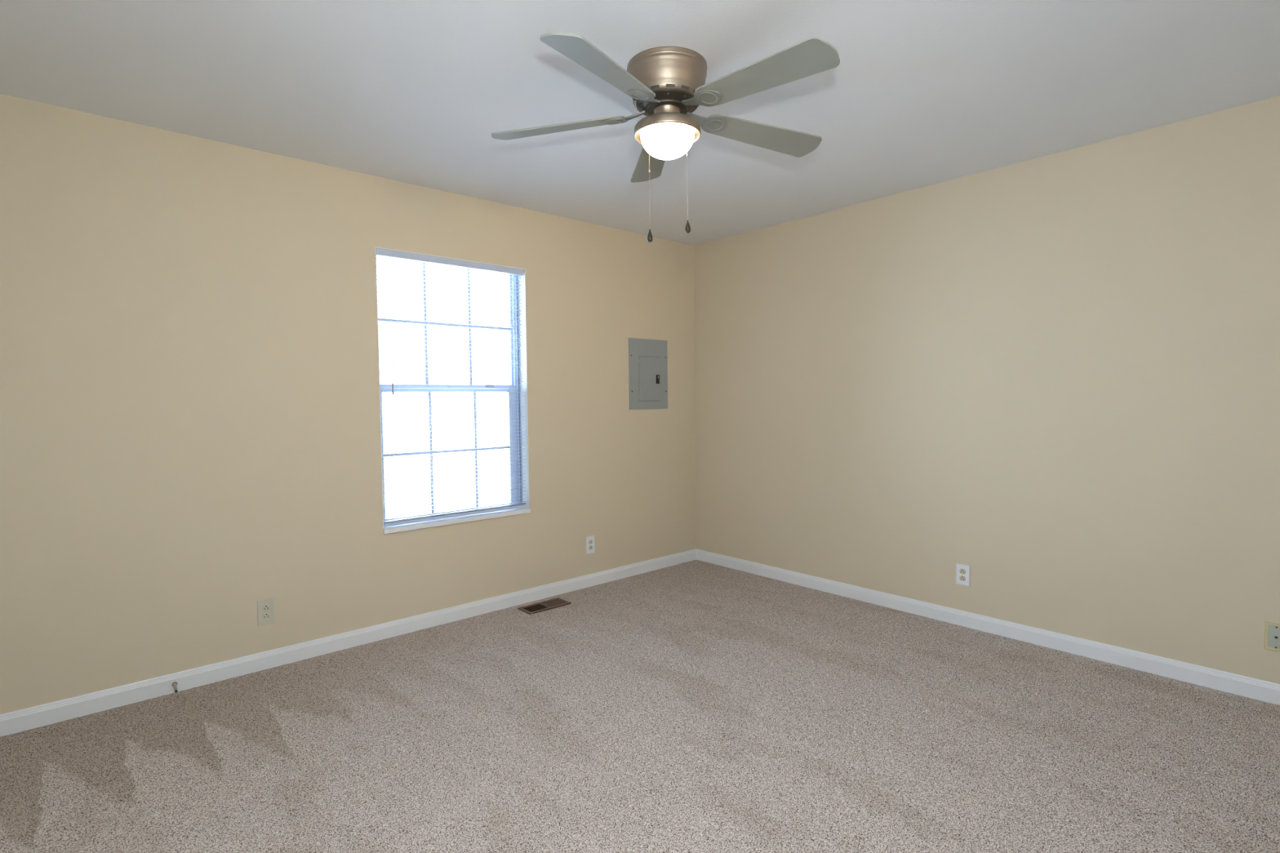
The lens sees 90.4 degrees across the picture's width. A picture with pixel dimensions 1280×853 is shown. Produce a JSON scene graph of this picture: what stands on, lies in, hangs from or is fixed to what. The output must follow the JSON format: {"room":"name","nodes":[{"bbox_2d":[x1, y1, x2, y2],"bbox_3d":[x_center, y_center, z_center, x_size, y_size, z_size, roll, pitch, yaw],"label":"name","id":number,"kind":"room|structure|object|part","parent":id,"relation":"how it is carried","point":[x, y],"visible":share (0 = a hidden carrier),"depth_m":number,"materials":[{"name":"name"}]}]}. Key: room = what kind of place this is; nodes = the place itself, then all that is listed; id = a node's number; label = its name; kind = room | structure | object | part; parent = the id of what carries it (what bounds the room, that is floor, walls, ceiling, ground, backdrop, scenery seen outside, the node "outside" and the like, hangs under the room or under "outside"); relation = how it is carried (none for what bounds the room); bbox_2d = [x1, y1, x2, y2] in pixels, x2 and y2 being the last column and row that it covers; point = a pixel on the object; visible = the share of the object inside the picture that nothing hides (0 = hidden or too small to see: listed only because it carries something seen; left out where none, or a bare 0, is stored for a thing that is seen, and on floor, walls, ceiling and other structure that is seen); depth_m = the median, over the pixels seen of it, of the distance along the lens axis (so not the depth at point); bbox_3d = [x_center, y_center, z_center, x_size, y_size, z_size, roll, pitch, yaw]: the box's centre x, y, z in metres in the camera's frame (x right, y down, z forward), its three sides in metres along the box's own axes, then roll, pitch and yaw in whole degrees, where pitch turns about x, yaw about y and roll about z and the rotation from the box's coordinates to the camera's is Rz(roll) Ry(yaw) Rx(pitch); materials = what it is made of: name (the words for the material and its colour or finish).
{"room":"empty bedroom","nodes":[
{"label":"empty bedroom","id":0,"kind":"room"},
{"bbox_2d":[0,93,696,714],"bbox_3d":[-1.228,-0.097,3.584,4.300,2.440,0.150,-3,3,-42],"label":"wall","id":1,"kind":"structure","parent":0,"point":[190,412],"depth_m":2.95,"materials":[{"name":"beige paint"}]},
{"bbox_2d":[257,597,275,626],"bbox_3d":[-1.778,0.881,3.023,0.071,0.122,0.008,-3,3,-42],"label":"wall outlet","id":2,"kind":"object","parent":1,"relation":"attached to","point":[265,607],"visible":1,"depth_m":3.02,"materials":[{"name":"beige plastic"}]},
{"bbox_2d":[262,613,270,619],"bbox_3d":[-1.776,0.901,3.022,0.034,0.028,0.002,-3,3,-42],"label":"receptacle","id":3,"kind":"object","parent":2,"relation":"attached to","point":[264,615],"depth_m":3.02,"materials":[{"name":"beige plastic"}]},
{"bbox_2d":[262,604,270,611],"bbox_3d":[-1.776,0.862,3.021,0.034,0.028,0.002,-3,3,-42],"label":"receptacle","id":4,"kind":"object","parent":2,"relation":"attached to","point":[264,607],"depth_m":3.02,"materials":[{"name":"beige plastic"}]},
{"bbox_2d":[0,548,696,737],"bbox_3d":[-1.162,1.085,3.575,4.300,0.087,0.012,-3,3,-42],"label":"baseboard","id":5,"kind":"structure","parent":1,"relation":"attached to","point":[25,719],"depth_m":3.09,"materials":[{"name":"white wood"}]},
{"bbox_2d":[172,681,177,693],"bbox_3d":[-2.023,1.136,2.769,0.020,0.030,0.057,-3,3,-42],"label":"door stop","id":6,"kind":"object","parent":5,"relation":"attached to","point":[174,684],"visible":1,"depth_m":2.77,"materials":[{"name":"gold metal"}]},
{"bbox_3d":[-2.026,1.136,2.771,0.014,0.025,0.049,-3,3,-42],"label":"stem","id":7,"kind":"part","parent":6,"relation":"part of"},
{"bbox_2d":[375,246,530,533],"bbox_3d":[-1.081,-0.202,3.700,0.903,1.512,0.168,-3,3,-42],"label":"window","id":8,"kind":"structure","parent":1,"relation":"in","point":[516,397],"depth_m":3.90,"materials":[{"name":"white paint"}]},
{"bbox_3d":[-1.129,-0.585,3.721,0.855,0.737,0.023,-3,3,-42],"label":"sash","id":9,"kind":"part","parent":8,"relation":"part of","materials":[{"name":"glass"}]},
{"bbox_3d":[-1.121,0.497,3.707,0.340,0.008,0.008,-3,3,-42],"label":"lift rail","id":10,"kind":"part","parent":8,"relation":"part of","materials":[{"name":"white plastic"}]},
{"bbox_3d":[-1.104,0.142,3.730,0.847,0.744,0.026,-3,3,-42],"label":"sash","id":11,"kind":"part","parent":8,"relation":"part of","materials":[{"name":"glass"}]},
{"bbox_2d":[376,248,526,526],"bbox_3d":[-1.049,-0.216,3.659,0.882,1.473,0.049,-3,3,-42],"label":"mini blind","id":12,"kind":"object","parent":8,"relation":"attached to","point":[380,252],"visible":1,"depth_m":3.62,"materials":[{"name":"white plastic"}]},
{"bbox_3d":[-1.298,-0.194,3.446,0.001,1.424,0.027,-3,3,-42],"label":"ladder cord","id":13,"kind":"part","parent":12,"relation":"part of","materials":[{"name":"white fabric"}]},
{"bbox_3d":[-1.045,0.507,3.695,0.878,0.027,0.024,-3,3,-42],"label":"rail","id":14,"kind":"part","parent":12,"relation":"part of","materials":[{"name":"white plastic"}]},
{"bbox_3d":[-0.797,-0.219,3.890,0.001,1.424,0.027,-3,3,-42],"label":"ladder cord","id":15,"kind":"part","parent":12,"relation":"part of","materials":[{"name":"white fabric"}]},
{"bbox_3d":[-0.736,-0.287,3.920,0.008,1.291,0.008,-3,3,-42],"label":"lift cord","id":16,"kind":"part","parent":12,"relation":"part of","materials":[{"name":"white fabric"}]},
{"bbox_3d":[-1.074,0.540,3.731,0.901,0.026,0.168,-3,3,-42],"label":"sill","id":17,"kind":"part","parent":8,"relation":"part of","materials":[{"name":"white wood"}]},
{"bbox_3d":[-1.109,-0.214,3.732,0.895,1.481,0.071,-3,3,-42],"label":"frame","id":18,"kind":"part","parent":8,"relation":"part of","materials":[{"name":"white plastic"}]},
{"bbox_2d":[586,535,595,554],"bbox_3d":[-0.336,0.800,4.302,0.071,0.117,0.008,-3,3,-42],"label":"wall outlet","id":19,"kind":"object","parent":1,"relation":"attached to","point":[590,548],"visible":1,"depth_m":4.30,"materials":[{"name":"white plastic"}]},
{"bbox_2d":[628,337,667,409],"bbox_3d":[0.066,-0.379,4.612,0.373,0.506,0.018,-3,3,-42],"label":"breaker panel","id":20,"kind":"object","parent":1,"relation":"attached to","point":[647,358],"visible":1,"depth_m":4.60,"materials":[{"name":"grey metal"}]},
{"bbox_3d":[0.070,-0.347,4.619,0.207,0.318,0.008,-3,3,-42],"label":"panel door","id":21,"kind":"part","parent":20,"relation":"part of","materials":[{"name":"grey metal"}]},
{"bbox_2d":[0,560,1279,852],"bbox_3d":[0.129,1.174,2.124,4.300,0.010,3.900,-3,3,-42],"label":"floor","id":22,"kind":"structure","parent":0,"point":[695,706],"depth_m":2.32,"materials":[{"name":"carpet"}]},
{"bbox_2d":[517,597,571,614],"bbox_3d":[-0.585,1.099,3.896,0.295,0.013,0.143,-3,3,-42],"label":"floor vent","id":23,"kind":"object","parent":22,"relation":"in","point":[540,606],"visible":1,"depth_m":3.89,"materials":[{"name":"brown metal"}]},
{"bbox_2d":[0,0,1279,245],"bbox_3d":[0.094,-1.314,2.027,4.540,0.100,4.170,-3,3,-42],"label":"ceiling","id":24,"kind":"structure","parent":0,"point":[920,93],"depth_m":2.36,"materials":[{"name":"white paint"}]},
{"bbox_2d":[491,32,839,242],"bbox_3d":[0.134,-0.966,2.237,1.269,0.614,1.226,-3,3,-42],"label":"ceiling fan","id":25,"kind":"object","parent":24,"relation":"hanging from","point":[666,84],"visible":1,"depth_m":2.16,"materials":[{"name":"grey metal"}]},
{"bbox_3d":[-0.301,-1.102,2.348,0.514,0.006,0.141,-3,16,12],"label":"blade","id":26,"kind":"part","parent":25,"relation":"part of","materials":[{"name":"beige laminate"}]},
{"bbox_3d":[-0.102,-1.075,1.914,0.141,0.006,0.514,16,14,27],"label":"blade","id":27,"kind":"part","parent":25,"relation":"part of","materials":[{"name":"beige laminate"}]},
{"bbox_3d":[0.051,-1.127,2.670,0.141,0.006,0.514,-14,2,-6],"label":"blade","id":28,"kind":"part","parent":25,"relation":"part of","materials":[{"name":"beige laminate"}]},
{"bbox_3d":[0.043,-0.897,2.271,0.031,0.384,0.007,-2,3,-37],"label":"pull chain","id":29,"kind":"part","parent":25,"relation":"part of","materials":[{"name":"metal"}]},
{"bbox_3d":[0.098,-1.004,2.271,0.193,0.086,0.193,-3,3,-42],"label":"lamp shade","id":30,"kind":"part","parent":25,"relation":"part of","materials":[{"name":"white glass"}]},
{"bbox_3d":[0.157,-0.917,2.264,0.030,0.360,0.007,0,3,6],"label":"pull chain","id":31,"kind":"part","parent":25,"relation":"part of","materials":[{"name":"metal"}]},
{"bbox_3d":[0.467,-1.115,2.435,0.514,0.006,0.141,1,-10,-25],"label":"blade","id":32,"kind":"part","parent":25,"relation":"part of","materials":[{"name":"beige laminate"}]},
{"bbox_3d":[0.372,-1.083,1.968,0.141,0.006,0.514,13,-4,-43],"label":"blade","id":33,"kind":"part","parent":25,"relation":"part of","materials":[{"name":"beige laminate"}]},
{"bbox_2d":[693,95,1279,684],"bbox_3d":[1.719,-0.128,3.593,0.120,2.440,4.050,-3,3,-42],"label":"wall","id":34,"kind":"structure","parent":0,"point":[1055,378],"depth_m":3.21,"materials":[{"name":"beige paint"}]},
{"bbox_2d":[955,563,969,586],"bbox_3d":[1.772,0.814,3.489,0.008,0.114,0.071,-3,3,-42],"label":"wall outlet","id":35,"kind":"object","parent":34,"relation":"attached to","point":[962,571],"visible":1,"depth_m":3.49,"materials":[{"name":"white plastic"}]},
{"bbox_2d":[959,575,965,581],"bbox_3d":[1.770,0.834,3.488,0.002,0.028,0.034,-3,3,-42],"label":"receptacle","id":36,"kind":"object","parent":35,"relation":"attached to","point":[962,578],"depth_m":3.49,"materials":[{"name":"beige plastic"}]},
{"bbox_2d":[959,568,965,573],"bbox_3d":[1.769,0.795,3.486,0.002,0.028,0.034,-3,3,-42],"label":"receptacle","id":37,"kind":"object","parent":35,"relation":"attached to","point":[961,571],"depth_m":3.49,"materials":[{"name":"beige plastic"}]},
{"bbox_2d":[696,548,1279,705],"bbox_3d":[1.732,1.056,3.544,0.012,0.087,3.900,-3,3,-42],"label":"baseboard","id":38,"kind":"structure","parent":34,"relation":"attached to","point":[1243,686],"depth_m":3.23,"materials":[{"name":"white wood"}]},
{"bbox_2d":[1264,621,1279,652],"bbox_3d":[2.580,0.855,2.576,0.013,0.114,0.070,-3,3,-42],"label":"wall jack","id":39,"kind":"object","parent":34,"relation":"attached to","point":[1272,630],"visible":1,"depth_m":2.58,"materials":[{"name":"plastic"}]},
{"bbox_3d":[2.580,0.853,2.576,0.002,0.091,0.051,-3,3,-42],"label":"plate","id":40,"kind":"part","parent":39,"relation":"part of","materials":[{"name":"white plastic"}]}
]}

